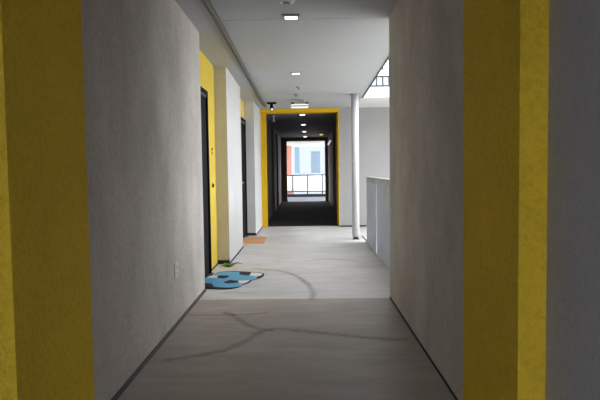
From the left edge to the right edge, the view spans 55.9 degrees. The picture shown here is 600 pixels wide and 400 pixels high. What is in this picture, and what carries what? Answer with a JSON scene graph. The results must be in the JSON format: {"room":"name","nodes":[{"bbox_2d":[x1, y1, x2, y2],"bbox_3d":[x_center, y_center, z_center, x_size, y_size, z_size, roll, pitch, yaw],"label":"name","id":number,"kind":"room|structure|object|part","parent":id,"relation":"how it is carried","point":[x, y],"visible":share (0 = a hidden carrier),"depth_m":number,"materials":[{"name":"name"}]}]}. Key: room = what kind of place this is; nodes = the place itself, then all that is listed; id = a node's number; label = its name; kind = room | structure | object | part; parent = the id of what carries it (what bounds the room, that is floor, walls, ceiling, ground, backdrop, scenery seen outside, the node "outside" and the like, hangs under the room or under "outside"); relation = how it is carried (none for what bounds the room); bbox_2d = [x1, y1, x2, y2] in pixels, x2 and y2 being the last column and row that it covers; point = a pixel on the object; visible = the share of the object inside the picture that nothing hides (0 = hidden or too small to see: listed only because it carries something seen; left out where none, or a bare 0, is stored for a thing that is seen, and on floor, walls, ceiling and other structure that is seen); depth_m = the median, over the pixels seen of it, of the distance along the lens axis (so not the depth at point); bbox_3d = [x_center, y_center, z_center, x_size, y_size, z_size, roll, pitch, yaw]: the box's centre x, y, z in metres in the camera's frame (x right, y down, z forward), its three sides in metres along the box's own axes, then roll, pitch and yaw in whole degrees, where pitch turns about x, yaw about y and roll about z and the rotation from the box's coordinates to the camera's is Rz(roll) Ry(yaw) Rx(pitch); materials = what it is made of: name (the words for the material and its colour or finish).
{"room":"apartment building corridor","nodes":[
{"label":"apartment building corridor","id":0,"kind":"room"},
{"bbox_2d":[0,0,204,399],"bbox_3d":[-1.279,-0.282,3.808,0.560,2.620,3.686,-1,3,1],"label":"wall","id":1,"kind":"structure","parent":0,"point":[141,58],"depth_m":2.76,"materials":[{"name":"grey paint"}]},
{"bbox_2d":[111,288,205,399],"bbox_3d":[-0.973,0.999,4.045,0.012,0.028,3.346,-1,3,1],"label":"baseboard","id":2,"kind":"structure","parent":1,"relation":"attached to","point":[131,378],"depth_m":3.73,"materials":[{"name":"grey plastic"}]},
{"bbox_2d":[174,262,177,277],"bbox_3d":[-0.971,0.548,4.438,0.018,0.115,0.090,-1,3,1],"label":"power outlet","id":3,"kind":"object","parent":1,"relation":"attached to","point":[175,263],"visible":1,"depth_m":4.41,"materials":[{"name":"white plastic"}]},
{"bbox_2d":[199,49,217,267],"bbox_3d":[-1.312,-0.428,6.464,0.435,2.620,1.634,-1,3,1],"label":"wall","id":4,"kind":"structure","parent":0,"point":[206,68],"depth_m":6.98,"materials":[{"name":"yellow paint"}]},
{"bbox_2d":[200,86,213,277],"bbox_3d":[-1.062,-0.169,6.157,0.065,2.130,0.910,-1,3,1],"label":"door","id":5,"kind":"structure","parent":4,"relation":"in","point":[204,94],"depth_m":6.47,"materials":[{"name":"black paint"}]},
{"bbox_2d":[214,67,229,259],"bbox_3d":[-1.226,-0.474,7.280,0.589,2.620,0.005,-1,3,1],"label":"wall","id":6,"kind":"structure","parent":0,"point":[220,105],"depth_m":7.28,"materials":[{"name":"paint"}]},
{"bbox_2d":[218,260,229,263],"bbox_3d":[-0.990,0.807,7.341,0.155,0.050,0.011,-1,3,1],"label":"baseboard","id":7,"kind":"structure","parent":6,"relation":"attached to","point":[219,261],"depth_m":7.33,"materials":[{"name":"black"}]},
{"bbox_2d":[226,68,242,260],"bbox_3d":[-1.216,-0.517,8.060,0.590,2.620,1.556,-1,3,1],"label":"wall","id":8,"kind":"structure","parent":0,"point":[232,88],"depth_m":7.94,"materials":[{"name":"white paint"}]},
{"bbox_2d":[240,98,243,118],"bbox_3d":[-1.261,-0.602,9.621,0.466,2.620,1.570,-1,3,1],"label":"wall","id":9,"kind":"structure","parent":0,"point":[241,100],"depth_m":10.16,"materials":[{"name":"yellow paint"}]},
{"bbox_2d":[241,117,248,237],"bbox_3d":[-0.989,-0.372,9.911,0.065,2.120,0.970,-1,3,1],"label":"door","id":10,"kind":"structure","parent":9,"relation":"in","point":[243,122],"depth_m":10.15,"materials":[{"name":"black paint"}]},
{"bbox_2d":[243,101,281,233],"bbox_3d":[-1.091,-0.941,15.740,0.670,2.620,10.690,-1,3,1],"label":"wall","id":11,"kind":"structure","parent":0,"point":[251,110],"depth_m":11.10,"materials":[{"name":"white paint"}]},
{"bbox_2d":[117,197,454,399],"bbox_3d":[1.790,0.689,11.036,7.700,0.202,31.000,-1,3,1],"label":"floor","id":12,"kind":"structure","parent":0,"point":[321,322],"depth_m":4.19,"materials":[{"name":"concrete"}]},
{"bbox_2d":[221,262,240,266],"bbox_3d":[-0.863,0.817,7.125,0.279,0.050,0.174,-1,3,1],"label":"plant","id":13,"kind":"object","parent":12,"relation":"on","point":[225,264],"visible":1,"depth_m":7.12,"materials":[{"name":"green plant"}]},
{"bbox_2d":[205,271,263,289],"bbox_3d":[-0.767,0.880,6.261,0.599,0.016,0.982,0,3,12],"label":"doormat","id":14,"kind":"object","parent":12,"relation":"on","point":[223,280],"visible":0.94,"depth_m":6.23,"materials":[{"name":"blue fabric"}]},
{"bbox_2d":[243,237,266,243],"bbox_3d":[-0.795,0.689,9.717,0.409,0.018,0.750,-1,3,1],"label":"doormat","id":15,"kind":"object","parent":12,"relation":"on","point":[245,239],"visible":0.76,"depth_m":9.70,"materials":[{"name":"orange fabric"}]},
{"bbox_2d":[260,108,339,226],"bbox_3d":[0.095,-0.679,12.101,1.816,2.463,0.760,-1,3,1],"label":"frame","id":16,"kind":"object","parent":12,"relation":"on","point":[263,112],"visible":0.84,"depth_m":11.89,"materials":[{"name":"yellow paint"}]},
{"bbox_2d":[287,174,324,196],"bbox_3d":[0.284,-0.625,24.701,4.400,0.965,0.120,-1,3,1],"label":"glass railing","id":17,"kind":"object","parent":12,"relation":"on","point":[295,183],"visible":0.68,"depth_m":24.69,"materials":[{"name":"clear glass"}]},
{"bbox_3d":[-1.079,-0.716,24.712,1.475,0.660,0.012,-1,3,1],"label":"glass panel","id":18,"kind":"part","parent":17,"relation":"part of","materials":[{"name":"white"}]},
{"bbox_3d":[0.006,-0.731,24.699,0.595,0.660,0.012,-1,3,1],"label":"glass panel","id":19,"kind":"part","parent":17,"relation":"part of","materials":[{"name":"white"}]},
{"bbox_3d":[0.288,-0.383,24.715,4.400,0.040,0.036,-1,3,1],"label":"rail","id":20,"kind":"part","parent":17,"relation":"part of","materials":[{"name":"grey metal"}]},
{"bbox_3d":[0.278,-1.087,24.676,4.400,0.040,0.060,-1,3,1],"label":"rail","id":21,"kind":"part","parent":17,"relation":"part of","materials":[{"name":"grey metal"}]},
{"bbox_3d":[0.653,-0.739,24.691,0.600,0.660,0.012,-1,3,1],"label":"glass panel","id":22,"kind":"part","parent":17,"relation":"part of","materials":[{"name":"white"}]},
{"bbox_3d":[1.693,-0.753,24.679,1.380,0.660,0.012,-1,3,1],"label":"glass panel","id":23,"kind":"part","parent":17,"relation":"part of","materials":[{"name":"white"}]},
{"bbox_2d":[349,93,360,239],"bbox_3d":[0.945,-0.563,9.654,0.180,2.476,0.180,-1,3,1],"label":"steel column","id":24,"kind":"structure","parent":12,"relation":"on","point":[354,96],"depth_m":9.60,"materials":[{"name":"white metal"}]},
{"bbox_2d":[365,176,389,271],"bbox_3d":[1.085,0.264,7.294,0.080,1.082,3.980,-1,3,1],"label":"railing","id":25,"kind":"object","parent":12,"relation":"on","point":[377,192],"visible":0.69,"depth_m":7.65,"materials":[{"name":"grey metal"}]},
{"bbox_3d":[1.085,0.232,8.599,0.010,0.999,1.266,-1,3,1],"label":"panel","id":26,"kind":"part","parent":25,"relation":"part of","materials":[{"name":"grey glass"}]},
{"bbox_3d":[1.083,-0.267,7.270,0.070,0.020,3.970,-1,3,1],"label":"rail","id":27,"kind":"part","parent":25,"relation":"part of","materials":[{"name":"grey metal"}]},
{"bbox_3d":[1.071,0.305,7.291,0.010,0.999,1.266,-1,3,1],"label":"panel","id":28,"kind":"part","parent":25,"relation":"part of","materials":[{"name":"grey glass"}]},
{"bbox_2d":[175,0,397,108],"bbox_3d":[1.972,-1.656,3.693,7.100,0.354,16.600,-1,3,1],"label":"ceiling","id":29,"kind":"structure","parent":0,"point":[338,48],"depth_m":6.22,"materials":[{"name":"grey paint"}]},
{"bbox_2d":[201,0,265,106],"bbox_3d":[-0.727,-1.663,6.978,0.052,0.161,8.100,-1,3,1],"label":"conduit","id":30,"kind":"object","parent":29,"relation":"attached to","point":[207,4],"visible":1,"depth_m":5.86,"materials":[{"name":"grey metal"}]},
{"bbox_2d":[267,102,275,110],"bbox_3d":[-0.528,-1.735,10.505,0.170,0.165,0.132,-1,3,1],"label":"spotlight","id":31,"kind":"object","parent":29,"relation":"attached to","point":[270,103],"visible":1,"depth_m":10.48,"materials":[{"name":"black paint"}]},
{"bbox_2d":[279,0,294,4],"bbox_3d":[-0.107,-1.595,4.540,0.130,0.045,0.130,-1,3,1],"label":"smoke detector","id":32,"kind":"object","parent":29,"relation":"attached to","point":[284,2],"visible":1,"depth_m":4.52,"materials":[{"name":"white plastic"}]},
{"bbox_2d":[282,14,299,20],"bbox_3d":[-0.080,-1.639,5.069,0.156,0.015,0.156,-1,3,1],"label":"recessed light","id":33,"kind":"object","parent":29,"relation":"in","point":[286,17],"visible":1,"depth_m":5.04,"materials":[{"name":"grey plastic"}]},
{"bbox_2d":[291,72,300,74],"bbox_3d":[-0.057,-1.718,7.668,0.140,0.015,0.140,-1,3,1],"label":"recessed light","id":34,"kind":"object","parent":29,"relation":"in","point":[292,73],"visible":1,"depth_m":7.66,"materials":[{"name":"grey plastic"}]},
{"bbox_2d":[291,99,307,107],"bbox_3d":[-0.007,-1.732,10.171,0.320,0.150,0.120,-1,3,1],"label":"emergency light","id":35,"kind":"object","parent":29,"relation":"attached to","point":[299,103],"visible":1,"depth_m":10.14,"materials":[{"name":"grey plastic"}]},
{"bbox_2d":[362,56,388,97],"bbox_3d":[1.075,-1.791,7.576,0.018,0.246,4.850,-1,3,1],"label":"trim","id":36,"kind":"structure","parent":29,"relation":"attached to","point":[388,56],"depth_m":7.90,"materials":[{"name":"grey metal"}]},
{"bbox_2d":[371,60,388,86],"bbox_3d":[3.295,-2.574,9.995,4.380,1.090,0.054,-1,3,1],"label":"landing railing","id":37,"kind":"object","parent":29,"relation":"on","point":[383,80],"visible":0.02,"depth_m":10.03,"materials":[{"name":"grey metal"}]},
{"bbox_3d":[3.301,-2.135,10.022,4.340,0.138,0.008,-1,3,1],"label":"kick panel","id":38,"kind":"part","parent":37,"relation":"part of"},
{"bbox_3d":[3.302,-2.047,10.026,4.380,0.035,0.040,-1,3,1],"label":"rail","id":39,"kind":"part","parent":37,"relation":"part of","materials":[{"name":"grey metal"}]},
{"bbox_2d":[287,146,291,193],"bbox_3d":[-1.139,-1.311,25.781,1.545,2.255,1.000,-1,3,1],"label":"wall","id":40,"kind":"structure","parent":0,"point":[289,148],"depth_m":25.26,"materials":[{"name":"red paint"}]},
{"bbox_2d":[266,113,336,137],"bbox_3d":[0.168,-2.116,16.528,3.200,0.075,9.200,-1,3,1],"label":"ceiling","id":41,"kind":"structure","parent":0,"point":[285,125],"depth_m":14.82,"materials":[{"name":"black paint"}]},
{"bbox_2d":[281,137,328,201],"bbox_3d":[0.235,-1.139,21.128,3.200,2.385,0.120,-1,3,1],"label":"wall","id":42,"kind":"structure","parent":0,"point":[301,138],"depth_m":21.05,"materials":[{"name":"brown paint"}]},
{"bbox_2d":[285,139,326,201],"bbox_3d":[0.226,-1.095,21.120,1.540,2.300,0.180,-1,3,1],"label":"frame","id":43,"kind":"object","parent":42,"relation":"attached to","point":[286,141],"visible":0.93,"depth_m":21.02,"materials":[{"name":"brown paint"}]},
{"bbox_2d":[287,141,324,146],"bbox_3d":[0.249,-2.446,23.760,4.400,0.195,5.280,-1,3,1],"label":"sky","id":44,"kind":"structure","parent":0,"point":[290,143],"depth_m":23.30,"materials":[{"name":"white"}]},
{"bbox_2d":[292,169,324,193],"bbox_3d":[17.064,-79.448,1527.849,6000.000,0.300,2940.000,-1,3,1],"label":"floor","id":45,"kind":"structure","parent":0,"point":[322,171],"depth_m":542.85,"materials":[{"name":"white"}]},
{"bbox_2d":[294,147,299,172],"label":"window","id":46,"kind":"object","parent":45,"relation":"on","point":[297,155],"visible":0.51,"depth_m":638.54,"materials":[{"name":"blue glass"}]},
{"bbox_2d":[311,151,319,172],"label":"window","id":47,"kind":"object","parent":45,"relation":"on","point":[315,155],"visible":0.89,"depth_m":648.44,"materials":[{"name":"blue glass"}]},
{"bbox_2d":[328,126,336,212],"bbox_3d":[1.397,-0.922,16.760,0.780,2.400,8.600,-1,3,1],"label":"wall","id":48,"kind":"structure","parent":0,"point":[332,166],"depth_m":17.50,"materials":[{"name":"brown paint"}]},
{"bbox_2d":[339,107,389,224],"bbox_3d":[3.225,-0.722,12.073,4.818,2.466,0.740,-1,3,1],"label":"wall","id":49,"kind":"structure","parent":0,"point":[374,141],"depth_m":11.71,"materials":[{"name":"paint"}]},
{"bbox_2d":[340,225,376,226],"bbox_3d":[3.239,0.515,11.766,4.816,0.030,0.010,-1,3,1],"label":"baseboard","id":50,"kind":"structure","parent":49,"relation":"attached to","point":[340,225],"depth_m":11.79,"materials":[{"name":"black"}]},
{"bbox_2d":[389,0,548,399],"bbox_3d":[1.061,-0.305,3.632,0.500,2.620,3.190,-1,3,1],"label":"wall","id":51,"kind":"structure","parent":0,"point":[506,42],"depth_m":2.62,"materials":[{"name":"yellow paint"}]},
{"bbox_2d":[390,297,457,399],"bbox_3d":[0.826,1.000,3.707,0.006,0.014,3.190,-1,3,1],"label":"baseboard","id":52,"kind":"structure","parent":51,"relation":"attached to","point":[417,339],"depth_m":3.64,"materials":[{"name":"black"}]},
{"bbox_2d":[545,0,599,399],"bbox_3d":[1.058,-0.037,-1.236,0.398,2.620,6.560,-1,3,1],"label":"wall","id":53,"kind":"structure","parent":0,"point":[572,370],"depth_m":1.85,"materials":[{"name":"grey paint"}]}
]}

